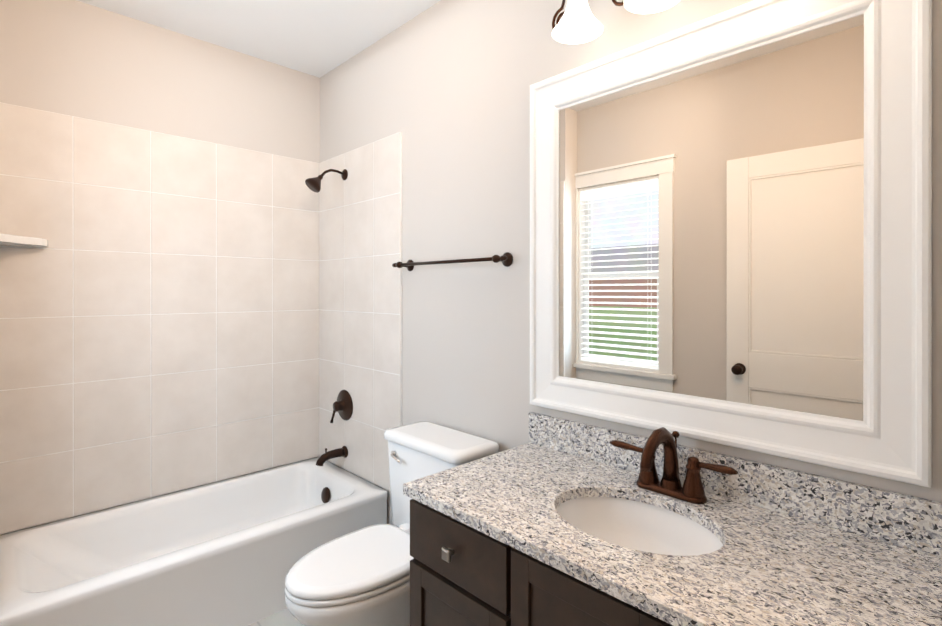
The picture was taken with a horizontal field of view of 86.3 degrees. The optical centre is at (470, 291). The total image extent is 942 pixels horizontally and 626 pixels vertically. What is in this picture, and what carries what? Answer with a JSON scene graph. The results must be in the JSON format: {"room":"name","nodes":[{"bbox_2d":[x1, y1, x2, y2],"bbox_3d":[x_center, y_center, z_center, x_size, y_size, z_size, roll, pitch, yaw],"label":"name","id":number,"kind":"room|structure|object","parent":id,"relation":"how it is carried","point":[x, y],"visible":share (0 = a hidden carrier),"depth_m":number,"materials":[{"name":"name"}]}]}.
{"room":"bathroom","nodes":[
{"label":"bathroom","id":0,"kind":"room"},
{"bbox_2d":[0,0,319,534],"bbox_3d":[-1.591,0.029,2.610,1.915,2.740,0.120,0,0,-44],"label":"wall","id":1,"kind":"structure","parent":0,"point":[75,58],"depth_m":2.51,"materials":[{"name":"grey paint"}]},
{"bbox_2d":[0,233,47,246],"bbox_3d":[-1.880,-0.216,2.086,0.205,0.032,0.205,0,0,-44],"label":"corner shelf","id":2,"kind":"object","parent":1,"relation":"attached to","point":[7,239],"visible":1,"depth_m":2.10,"materials":[{"name":"white ceramic"}]},
{"bbox_2d":[0,102,318,534],"bbox_3d":[-1.491,0.112,2.614,1.525,1.830,0.014,0,0,-44],"label":"wall tile","id":3,"kind":"structure","parent":1,"relation":"attached to","point":[159,315],"depth_m":2.48,"materials":[{"name":"white tile"}]},
{"bbox_2d":[77,0,440,77],"bbox_3d":[-0.299,-1.389,1.270,1.915,0.100,3.840,0,0,-44],"label":"ceiling","id":4,"kind":"structure","parent":0,"point":[319,38],"depth_m":2.50,"materials":[{"name":"white paint"}]},
{"bbox_2d":[248,608,302,625],"bbox_3d":[-0.299,1.451,1.274,1.915,0.100,3.840,0,0,-44],"label":"floor","id":5,"kind":"structure","parent":0,"point":[284,617],"depth_m":2.14,"materials":[{"name":"tile"}]},
{"bbox_2d":[0,457,386,625],"bbox_3d":[-1.225,1.213,2.340,1.496,0.372,0.752,0,0,-44],"label":"bathtub","id":6,"kind":"object","parent":5,"relation":"on","point":[230,552],"visible":0.81,"depth_m":2.19,"materials":[{"name":"white ceramic"}]},
{"bbox_2d":[285,421,498,625],"bbox_3d":[-0.323,0.999,1.918,0.775,0.802,0.500,0,0,-44],"label":"toilet","id":7,"kind":"object","parent":5,"relation":"on","point":[360,577],"visible":0.69,"depth_m":1.81,"materials":[{"name":"white ceramic"}]},
{"bbox_2d":[403,412,941,625],"bbox_3d":[0.430,0.930,1.269,0.629,0.941,1.220,0,0,-44],"label":"bathroom vanity","id":8,"kind":"object","parent":5,"relation":"on","point":[555,521],"visible":0.98,"depth_m":1.22,"materials":[{"name":"grey stone"}]},
{"bbox_2d":[609,427,737,503],"bbox_3d":[0.529,0.476,1.398,0.210,0.196,0.368,0,0,-44],"label":"faucet","id":9,"kind":"object","parent":8,"relation":"on","point":[669,484],"visible":0.98,"depth_m":1.40,"materials":[{"name":"brown metal"}]},
{"bbox_2d":[320,0,941,526],"bbox_3d":[0.346,0.030,1.895,0.120,2.740,3.600,0,0,-44],"label":"wall","id":10,"kind":"structure","parent":0,"point":[442,86],"depth_m":2.14,"materials":[{"name":"grey paint"}]},
{"bbox_2d":[319,132,401,491],"bbox_3d":[-0.647,0.112,2.828,0.014,1.830,0.852,0,0,-44],"label":"wall tile","id":11,"kind":"structure","parent":10,"relation":"attached to","point":[360,287],"depth_m":2.77,"materials":[{"name":"white tile"}]},
{"bbox_2d":[305,169,347,192],"bbox_3d":[-0.813,-0.630,2.818,0.237,0.157,0.094,0,0,-44],"label":"shower head","id":12,"kind":"object","parent":11,"relation":"attached to","point":[313,184],"visible":1,"depth_m":2.78},
{"bbox_2d":[315,446,347,465],"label":"spout","id":13,"kind":"object","parent":11,"relation":"attached to","point":[340,452],"depth_m":2.83,"materials":[{"name":"brown metal"}]},
{"bbox_2d":[330,390,352,422],"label":"shower valve","id":14,"kind":"object","parent":11,"relation":"attached to","point":[343,405],"depth_m":2.86,"materials":[{"name":"brown metal"}]},
{"bbox_2d":[392,252,512,270],"bbox_3d":[-0.105,-0.130,2.217,0.081,0.058,0.750,0,0,-44],"label":"towel rail","id":15,"kind":"object","parent":10,"relation":"attached to","point":[506,259],"visible":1,"depth_m":2.10,"materials":[{"name":"brown metal"}]},
{"bbox_2d":[552,0,602,43],"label":"sconce","id":16,"kind":"object","parent":10,"relation":"attached to","point":[579,23],"depth_m":1.61,"materials":[{"name":"white glass"}]},
{"bbox_2d":[612,0,679,13],"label":"sconce","id":17,"kind":"object","parent":10,"relation":"attached to","point":[635,6],"depth_m":1.45,"materials":[{"name":"white glass"}]},
{"bbox_2d":[530,0,931,487],"bbox_3d":[0.618,-0.177,1.502,0.033,1.205,1.120,0,0,-44],"label":"mirror","id":18,"kind":"object","parent":10,"relation":"attached to","point":[730,227],"visible":0.98,"depth_m":1.36,"materials":[{"name":"white mirror"}]}
]}

